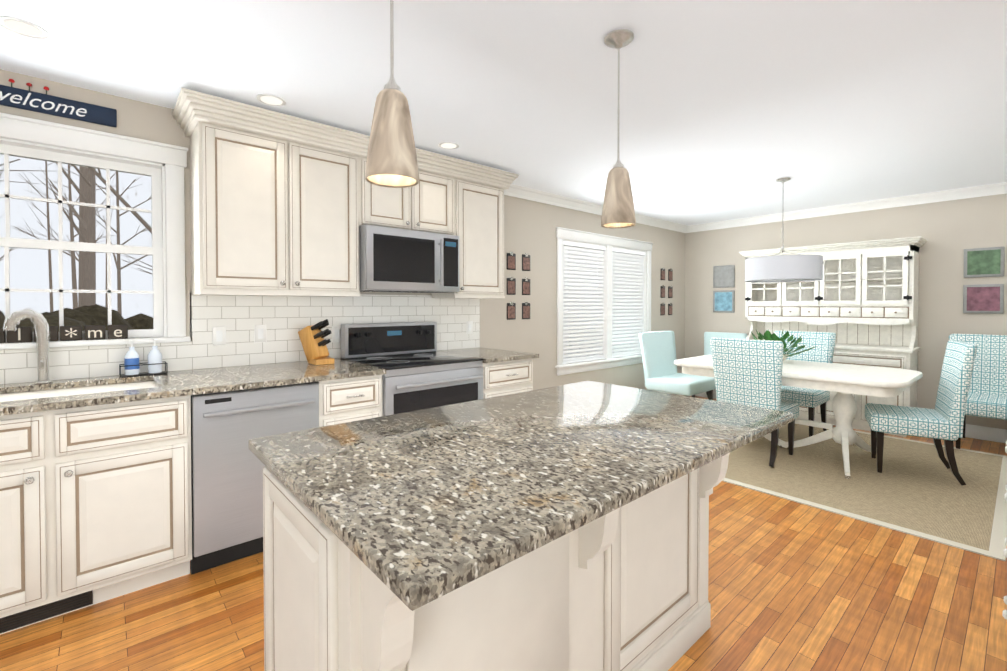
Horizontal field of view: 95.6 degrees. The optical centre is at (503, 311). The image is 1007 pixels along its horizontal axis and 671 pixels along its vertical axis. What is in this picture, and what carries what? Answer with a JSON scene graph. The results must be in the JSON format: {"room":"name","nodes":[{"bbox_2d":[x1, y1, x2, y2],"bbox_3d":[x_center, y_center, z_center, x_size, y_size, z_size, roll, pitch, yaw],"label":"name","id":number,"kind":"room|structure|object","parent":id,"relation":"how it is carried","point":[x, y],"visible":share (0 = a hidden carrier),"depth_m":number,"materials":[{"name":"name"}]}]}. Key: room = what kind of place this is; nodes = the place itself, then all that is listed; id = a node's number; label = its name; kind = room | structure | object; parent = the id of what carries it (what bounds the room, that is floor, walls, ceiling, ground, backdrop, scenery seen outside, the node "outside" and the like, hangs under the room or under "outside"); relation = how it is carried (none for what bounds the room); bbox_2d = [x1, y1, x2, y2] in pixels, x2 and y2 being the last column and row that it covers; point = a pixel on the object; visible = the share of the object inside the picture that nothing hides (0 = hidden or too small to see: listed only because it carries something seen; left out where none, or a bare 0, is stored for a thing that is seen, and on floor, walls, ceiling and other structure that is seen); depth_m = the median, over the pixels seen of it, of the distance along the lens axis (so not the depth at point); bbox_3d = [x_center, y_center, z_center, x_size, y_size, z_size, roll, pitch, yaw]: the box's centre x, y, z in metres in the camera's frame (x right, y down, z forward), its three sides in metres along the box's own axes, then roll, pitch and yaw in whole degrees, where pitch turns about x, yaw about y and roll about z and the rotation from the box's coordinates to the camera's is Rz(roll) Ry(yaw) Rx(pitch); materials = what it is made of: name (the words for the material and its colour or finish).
{"room":"kitchen and dining room","nodes":[
{"label":"kitchen and dining room","id":0,"kind":"room"},
{"bbox_2d":[0,69,684,391],"bbox_3d":[-0.777,0.025,3.769,9.270,2.440,0.150,-1,1,-41],"label":"wall","id":1,"kind":"structure","parent":0,"point":[530,226],"depth_m":4.60,"materials":[{"name":"paint"}]},
{"bbox_2d":[0,79,116,126],"bbox_3d":[-2.335,-1.067,2.276,0.620,0.136,0.022,-1,1,-41],"label":"welcome sign","id":2,"kind":"object","parent":1,"relation":"attached to","point":[13,97],"visible":1,"depth_m":2.32,"materials":[{"name":"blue wood"}]},
{"bbox_2d":[0,112,190,349],"bbox_3d":[-2.313,-0.388,2.382,1.100,1.137,0.205,-1,1,-41],"label":"window","id":3,"kind":"structure","parent":1,"relation":"in","point":[166,250],"depth_m":2.51,"materials":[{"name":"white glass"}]},
{"bbox_2d":[0,325,127,342],"bbox_3d":[-2.306,0.112,2.302,0.636,0.076,0.037,-1,1,-41],"label":"blocks","id":4,"kind":"object","parent":3,"relation":"on","point":[67,333],"visible":0.85,"depth_m":2.35,"materials":[{"name":"wood"}]},
{"bbox_2d":[0,292,479,383],"bbox_3d":[-1.991,0.114,2.602,4.705,0.464,0.010,-1,1,-41],"label":"tile backsplash","id":5,"kind":"structure","parent":1,"relation":"attached to","point":[285,319],"depth_m":2.93,"materials":[{"name":"white tile"}]},
{"bbox_2d":[212,326,225,345],"bbox_3d":[-1.746,0.149,2.805,0.072,0.116,0.007,-1,1,-41],"label":"electrical outlet plate","id":6,"kind":"object","parent":5,"relation":"attached to","point":[219,335],"depth_m":2.80,"materials":[{"name":"white paint"}]},
{"bbox_2d":[254,325,266,342],"bbox_3d":[-1.573,0.141,2.956,0.072,0.116,0.007,-1,1,-41],"label":"electrical outlet plate","id":7,"kind":"object","parent":5,"relation":"attached to","point":[260,331],"depth_m":2.95,"materials":[{"name":"white paint"}]},
{"bbox_2d":[332,326,340,342],"bbox_3d":[-1.196,0.163,3.286,0.072,0.116,0.007,-1,1,-41],"label":"electrical outlet plate","id":8,"kind":"object","parent":5,"relation":"attached to","point":[336,330],"depth_m":3.28,"materials":[{"name":"white paint"}]},
{"bbox_2d":[466,321,472,333],"bbox_3d":[-0.301,0.142,4.069,0.072,0.116,0.007,-1,1,-41],"label":"electrical outlet plate","id":9,"kind":"object","parent":5,"relation":"attached to","point":[469,324],"depth_m":4.06,"materials":[{"name":"white paint"}]},
{"bbox_2d":[188,112,363,295],"bbox_3d":[-1.405,-0.587,2.876,0.900,0.930,0.347,-1,1,-41],"label":"upper cabinet","id":10,"kind":"object","parent":1,"relation":"attached to","point":[281,204],"depth_m":2.69,"materials":[{"name":"wood"}]},
{"bbox_2d":[364,152,423,231],"bbox_3d":[-0.897,-0.821,3.317,0.449,0.475,0.347,-1,1,-41],"label":"upper cabinet","id":11,"kind":"object","parent":1,"relation":"attached to","point":[401,208],"depth_m":3.21,"materials":[{"name":"wood"}]},
{"bbox_2d":[359,224,459,292],"bbox_3d":[-0.739,-0.364,3.385,0.756,0.434,0.462,-1,1,-41],"label":"microwave","id":12,"kind":"object","parent":11,"relation":"attached to","point":[400,260],"visible":0.96,"depth_m":3.20,"materials":[{"name":"silver metal"}]},
{"bbox_2d":[424,164,459,239],"bbox_3d":[-0.656,-0.824,3.528,0.449,0.475,0.347,-1,1,-41],"label":"upper cabinet","id":13,"kind":"object","parent":1,"relation":"attached to","point":[441,188],"depth_m":3.46,"materials":[{"name":"wood"}]},
{"bbox_2d":[432,172,507,295],"bbox_3d":[-0.291,-0.601,3.850,0.520,0.930,0.347,-1,1,-41],"label":"upper cabinet","id":14,"kind":"object","parent":1,"relation":"attached to","point":[481,242],"depth_m":3.72,"materials":[{"name":"wood"}]},
{"bbox_2d":[507,277,515,294],"bbox_3d":[0.076,-0.249,4.403,0.115,0.172,0.011,-1,1,-41],"label":"framed picture","id":15,"kind":"object","parent":1,"relation":"attached to","point":[511,285],"depth_m":4.40,"materials":[{"name":"black plastic"}]},
{"bbox_2d":[507,302,515,319],"bbox_3d":[0.076,-0.009,4.407,0.115,0.172,0.011,-1,1,-41],"label":"framed picture","id":16,"kind":"object","parent":1,"relation":"attached to","point":[511,307],"depth_m":4.41,"materials":[{"name":"black plastic"}]},
{"bbox_2d":[507,252,515,269],"bbox_3d":[0.076,-0.489,4.400,0.115,0.172,0.011,-1,1,-41],"label":"framed picture","id":17,"kind":"object","parent":1,"relation":"attached to","point":[511,257],"depth_m":4.40,"materials":[{"name":"black plastic"}]},
{"bbox_2d":[522,253,529,270],"bbox_3d":[0.227,-0.491,4.532,0.115,0.172,0.011,-1,1,-41],"label":"framed picture","id":18,"kind":"object","parent":1,"relation":"attached to","point":[525,258],"depth_m":4.52,"materials":[{"name":"black plastic"}]},
{"bbox_2d":[522,278,529,294],"bbox_3d":[0.227,-0.251,4.535,0.115,0.172,0.011,-1,1,-41],"label":"framed picture","id":19,"kind":"object","parent":1,"relation":"attached to","point":[525,282],"depth_m":4.53,"materials":[{"name":"black plastic"}]},
{"bbox_2d":[522,302,529,318],"bbox_3d":[0.227,-0.011,4.538,0.115,0.172,0.011,-1,1,-41],"label":"framed picture","id":20,"kind":"object","parent":1,"relation":"attached to","point":[525,306],"depth_m":4.53,"materials":[{"name":"black plastic"}]},
{"bbox_2d":[504,184,687,232],"bbox_3d":[1.242,-1.170,5.363,3.630,0.095,0.085,-1,1,-41],"label":"crown molding","id":21,"kind":"structure","parent":1,"relation":"attached to","point":[522,192],"depth_m":4.93,"materials":[{"name":"white wood"}]},
{"bbox_2d":[555,227,652,375],"bbox_3d":[1.220,-0.115,5.478,1.870,1.572,0.205,-1,1,-41],"label":"dining room window","id":22,"kind":"structure","parent":1,"relation":"in","point":[607,241],"depth_m":5.40,"materials":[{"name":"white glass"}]},
{"bbox_2d":[563,241,644,363],"bbox_3d":[1.231,-0.108,5.466,1.610,1.332,0.054,-1,1,-41],"label":"window blinds","id":23,"kind":"object","parent":22,"relation":"attached to","point":[583,288],"visible":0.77,"depth_m":5.34,"materials":[{"name":"white plastic"}]},
{"bbox_2d":[660,303,664,314],"bbox_3d":[2.183,-0.036,6.250,0.115,0.172,0.011,-1,1,-41],"label":"framed picture","id":24,"kind":"object","parent":1,"relation":"attached to","point":[662,306],"depth_m":6.24,"materials":[{"name":"black plastic"}]},
{"bbox_2d":[661,285,664,297],"bbox_3d":[2.183,-0.276,6.247,0.115,0.172,0.011,-1,1,-41],"label":"framed picture","id":25,"kind":"object","parent":1,"relation":"attached to","point":[662,287],"depth_m":6.24,"materials":[{"name":"black plastic"}]},
{"bbox_2d":[661,268,664,279],"bbox_3d":[2.183,-0.516,6.244,0.115,0.172,0.011,-1,1,-41],"label":"framed picture","id":26,"kind":"object","parent":1,"relation":"attached to","point":[662,270],"depth_m":6.24,"materials":[{"name":"black plastic"}]},
{"bbox_2d":[668,268,672,280],"bbox_3d":[2.334,-0.517,6.375,0.115,0.172,0.011,-1,1,-41],"label":"framed picture","id":27,"kind":"object","parent":1,"relation":"attached to","point":[670,272],"depth_m":6.37,"materials":[{"name":"black plastic"}]},
{"bbox_2d":[668,286,672,297],"bbox_3d":[2.334,-0.277,6.379,0.115,0.172,0.011,-1,1,-41],"label":"framed picture","id":28,"kind":"object","parent":1,"relation":"attached to","point":[670,291],"depth_m":6.37,"materials":[{"name":"black plastic"}]},
{"bbox_2d":[668,303,672,314],"bbox_3d":[2.334,-0.037,6.382,0.115,0.172,0.011,-1,1,-41],"label":"framed picture","id":29,"kind":"object","parent":1,"relation":"attached to","point":[670,305],"depth_m":6.37,"materials":[{"name":"black plastic"}]},
{"bbox_2d":[0,395,1006,670],"bbox_3d":[0.763,1.322,1.913,9.420,0.100,5.000,-1,1,-41],"label":"floor","id":30,"kind":"structure","parent":0,"point":[792,585],"depth_m":1.94,"materials":[{"name":"brown wood"}]},
{"bbox_2d":[0,381,191,634],"bbox_3d":[-2.072,0.827,2.065,1.018,0.884,0.716,-1,1,-41],"label":"base cabinet","id":31,"kind":"object","parent":30,"relation":"on","point":[95,504],"depth_m":1.91,"materials":[{"name":"wood"}]},
{"bbox_2d":[0,347,538,415],"bbox_3d":[-1.738,0.458,2.325,4.715,0.215,0.744,-1,1,-41],"label":"countertop","id":32,"kind":"structure","parent":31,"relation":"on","point":[189,382],"depth_m":2.36,"materials":[{"name":"stone"}]},
{"bbox_2d":[3,308,52,383],"bbox_3d":[-2.345,0.167,2.162,0.296,0.370,0.110,-1,1,-41],"label":"faucet","id":33,"kind":"object","parent":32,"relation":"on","point":[13,320],"visible":0.98,"depth_m":2.23,"materials":[{"name":"silver metal"}]},
{"bbox_2d":[119,339,167,376],"bbox_3d":[-1.984,0.249,2.516,0.205,0.196,0.095,-1,1,-41],"label":"soap caddy","id":34,"kind":"object","parent":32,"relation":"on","point":[132,363],"visible":0.98,"depth_m":2.49,"materials":[{"name":"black plastic"}]},
{"bbox_2d":[298,319,333,364],"bbox_3d":[-1.249,0.194,3.022,0.167,0.291,0.244,-1,1,-41],"label":"knife block","id":35,"kind":"object","parent":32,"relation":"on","point":[314,342],"visible":1,"depth_m":2.99,"materials":[{"name":"brown wood"}]},
{"bbox_2d":[191,381,318,574],"bbox_3d":[-1.432,0.821,2.555,0.584,0.883,0.711,-1,1,-41],"label":"dishwasher","id":36,"kind":"object","parent":30,"relation":"on","point":[227,465],"visible":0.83,"depth_m":2.25,"materials":[{"name":"silver metal"}]},
{"bbox_2d":[319,375,382,426],"bbox_3d":[-1.102,0.815,2.914,0.380,0.884,0.716,-1,1,-41],"label":"base cabinet","id":37,"kind":"object","parent":30,"relation":"on","point":[346,400],"depth_m":2.63,"materials":[{"name":"wood"}]},
{"bbox_2d":[340,321,483,415],"bbox_3d":[-0.638,0.670,3.254,0.766,1.165,0.752,-1,1,-41],"label":"range","id":38,"kind":"object","parent":30,"relation":"on","point":[421,373],"visible":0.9,"depth_m":3.17,"materials":[{"name":"silver metal"}]},
{"bbox_2d":[263,453,729,670],"bbox_3d":[0.142,0.835,1.492,1.511,0.885,0.845,-1,1,-41],"label":"kitchen island","id":39,"kind":"object","parent":30,"relation":"on","point":[624,588],"visible":0.48,"depth_m":1.19,"materials":[{"name":"wood"}]},
{"bbox_2d":[249,381,793,610],"bbox_3d":[0.153,0.377,1.465,1.540,0.030,0.920,-1,1,-41],"label":"island countertop","id":40,"kind":"structure","parent":39,"relation":"on","point":[414,510],"depth_m":1.08,"materials":[{"name":"stone"}]},
{"bbox_2d":[481,358,532,398],"bbox_3d":[-0.184,0.804,3.717,0.520,0.884,0.716,-1,1,-41],"label":"base cabinet","id":41,"kind":"object","parent":30,"relation":"on","point":[515,376],"depth_m":3.43,"materials":[{"name":"wood"}]},
{"bbox_2d":[692,332,746,396],"bbox_3d":[2.801,0.741,5.987,0.602,0.914,0.555,-1,1,-41],"label":"chair","id":42,"kind":"object","parent":30,"relation":"on","point":[708,336],"visible":0.29,"depth_m":6.22,"materials":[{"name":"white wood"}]},
{"bbox_2d":[739,236,926,436],"bbox_3d":[3.597,0.241,5.175,0.527,1.970,1.700,-1,1,-41],"label":"hutch","id":43,"kind":"object","parent":30,"relation":"on","point":[860,300],"visible":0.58,"depth_m":4.93,"materials":[{"name":"wood"}]},
{"bbox_2d":[722,424,1006,560],"bbox_3d":[2.478,1.235,4.196,2.390,0.008,2.920,-1,1,-41],"label":"rug","id":44,"kind":"object","parent":30,"relation":"on","point":[915,488],"visible":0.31,"depth_m":3.29,"materials":[{"name":"carpet"}]},
{"bbox_2d":[639,331,715,399],"bbox_3d":[2.008,0.726,5.281,0.733,0.964,0.642,-1,1,-41],"label":"chair","id":45,"kind":"object","parent":44,"relation":"on","point":[658,352],"depth_m":5.24,"materials":[{"name":"teal fabric"}]},
{"bbox_2d":[710,337,798,466],"bbox_3d":[2.157,0.726,3.908,0.602,1.004,0.555,-1,1,-41],"label":"chair","id":46,"kind":"object","parent":44,"relation":"on","point":[747,372],"visible":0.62,"depth_m":3.71,"materials":[{"name":"fabric"}]},
{"bbox_2d":[674,355,922,478],"bbox_3d":[2.524,0.853,4.085,1.000,0.744,1.740,-1,1,-41],"label":"dining table","id":47,"kind":"object","parent":44,"relation":"on","point":[845,382],"visible":0.6,"depth_m":3.69,"materials":[{"name":"white wood"}]},
{"bbox_2d":[751,330,816,360],"bbox_3d":[2.630,0.317,4.316,0.594,0.320,0.539,-1,1,-41],"label":"plant","id":48,"kind":"object","parent":47,"relation":"on","point":[767,335],"visible":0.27,"depth_m":4.32,"materials":[{"name":"green plant"}]},
{"bbox_2d":[774,331,835,436],"bbox_3d":[2.989,0.715,4.662,0.602,1.004,0.555,-1,1,-41],"label":"chair","id":49,"kind":"object","parent":44,"relation":"on","point":[821,352],"visible":0.52,"depth_m":4.61,"materials":[{"name":"fabric"}]},
{"bbox_2d":[865,340,976,484],"bbox_3d":[3.202,0.731,3.533,0.602,1.004,0.555,1,1,34],"label":"chair","id":50,"kind":"object","parent":44,"relation":"on","point":[943,420],"visible":1,"depth_m":3.38,"materials":[{"name":"fabric"}]},
{"bbox_2d":[949,334,1006,448],"bbox_3d":[4.609,0.726,3.874,0.642,1.004,1.243,-1,1,-41],"label":"chair","id":51,"kind":"object","parent":30,"relation":"on","point":[987,396],"visible":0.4,"depth_m":4.23,"materials":[{"name":"fabric"}]},
{"bbox_2d":[1003,440,1006,619],"bbox_3d":[2.062,0.829,1.393,0.410,0.900,0.719,-1,1,-41],"label":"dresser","id":52,"kind":"object","parent":30,"relation":"on","point":[1005,597],"visible":1,"depth_m":1.62,"materials":[{"name":"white wood"}]},
{"bbox_2d":[0,0,1006,224],"bbox_3d":[0.763,-1.218,1.877,9.420,0.100,5.000,-1,1,-41],"label":"ceiling","id":53,"kind":"structure","parent":0,"point":[732,109],"depth_m":2.30,"materials":[{"name":"paint"}]},
{"bbox_2d":[0,16,48,38],"bbox_3d":[-1.972,-1.165,1.875,0.148,0.004,0.148,1,1,40],"label":"recessed light","id":54,"kind":"object","parent":53,"relation":"in","point":[22,27],"depth_m":1.88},
{"bbox_2d":[256,94,285,106],"bbox_3d":[-1.290,-1.175,2.539,0.148,0.004,0.148,0,1,22],"label":"recessed light","id":55,"kind":"object","parent":53,"relation":"in","point":[266,99],"depth_m":2.54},
{"bbox_2d":[365,0,418,187],"bbox_3d":[-0.306,-0.758,1.253,0.146,0.799,0.146,-1,1,-41],"label":"pendant light","id":56,"kind":"object","parent":53,"relation":"hanging from","point":[391,161],"visible":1,"depth_m":1.21,"materials":[{"name":"beige glass"}]},
{"bbox_2d":[438,142,458,149],"bbox_3d":[-0.392,-1.185,3.258,0.148,0.004,0.148,1,1,40],"label":"recessed light","id":57,"kind":"object","parent":53,"relation":"in","point":[444,145],"depth_m":3.25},
{"bbox_2d":[601,29,635,227],"bbox_3d":[0.491,-0.768,1.951,0.146,0.799,0.146,-1,1,-41],"label":"pendant light","id":58,"kind":"object","parent":53,"relation":"hanging from","point":[618,210],"visible":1,"depth_m":1.91,"materials":[{"name":"beige glass"}]},
{"bbox_2d":[745,177,822,281],"bbox_3d":[2.529,-0.739,4.133,0.600,0.919,0.600,-1,1,-41],"label":"drum pendant light","id":59,"kind":"object","parent":53,"relation":"hanging from","point":[789,268],"visible":1,"depth_m":3.91,"materials":[{"name":"white fabric"}]},
{"bbox_2d":[685,194,1006,429],"bbox_3d":[4.251,0.009,4.947,0.150,2.440,5.000,-1,1,-41],"label":"wall","id":60,"kind":"structure","parent":0,"point":[950,231],"depth_m":4.74,"materials":[{"name":"paint"}]},
{"bbox_2d":[713,265,734,287],"bbox_3d":[3.006,-0.479,6.228,0.026,0.300,0.280,-1,1,-41],"label":"wall art","id":61,"kind":"object","parent":60,"relation":"attached to","point":[724,276],"visible":0.98,"depth_m":6.21},
{"bbox_2d":[713,290,734,312],"bbox_3d":[3.006,-0.139,6.233,0.026,0.300,0.280,-1,1,-41],"label":"wall art","id":62,"kind":"object","parent":60,"relation":"attached to","point":[723,300],"visible":0.98,"depth_m":6.21},
{"bbox_2d":[688,182,1006,232],"bbox_3d":[4.163,-1.162,4.853,0.085,0.095,4.700,-1,1,-41],"label":"crown molding","id":63,"kind":"structure","parent":60,"relation":"attached to","point":[997,188],"depth_m":5.05,"materials":[{"name":"white wood"}]},
{"bbox_2d":[695,389,1006,442],"bbox_3d":[4.190,1.165,4.909,0.014,0.130,4.700,-1,1,-41],"label":"baseboard","id":64,"kind":"structure","parent":60,"relation":"attached to","point":[986,433],"depth_m":4.40,"materials":[{"name":"white wood"}]},
{"bbox_2d":[963,284,1003,313],"bbox_3d":[4.616,-0.123,4.393,0.026,0.280,0.270,-1,1,-41],"label":"wall art","id":65,"kind":"object","parent":60,"relation":"attached to","point":[983,298],"visible":0.96,"depth_m":4.38},
{"bbox_2d":[964,247,1004,277],"bbox_3d":[4.616,-0.473,4.388,0.026,0.280,0.270,-1,1,-41],"label":"wall art","id":66,"kind":"object","parent":60,"relation":"attached to","point":[985,262],"visible":0.96,"depth_m":4.38},
{"label":"outside","id":67,"kind":"structure","parent":0,"visible":0},
{"bbox_2d":[564,329,635,358],"bbox_3d":[-22.071,2.195,25.045,80.000,0.100,59.830,-1,1,-41],"label":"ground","id":68,"kind":"structure","parent":67,"point":[590,340],"depth_m":29.06,"materials":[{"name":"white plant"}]},
{"bbox_2d":[0,159,152,331],"bbox_3d":[-21.594,-6.684,18.453,44.286,17.854,38.742,-1,1,-41],"label":"trees","id":69,"kind":"object","parent":68,"relation":"on","point":[81,313],"depth_m":11.82,"materials":[{"name":"brown plant"}]},
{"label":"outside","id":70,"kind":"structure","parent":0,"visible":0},
{"bbox_2d":[0,154,152,318],"bbox_3d":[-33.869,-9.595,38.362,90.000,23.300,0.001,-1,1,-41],"label":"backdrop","id":71,"kind":"structure","parent":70,"point":[30,271],"depth_m":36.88,"materials":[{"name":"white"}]}
]}

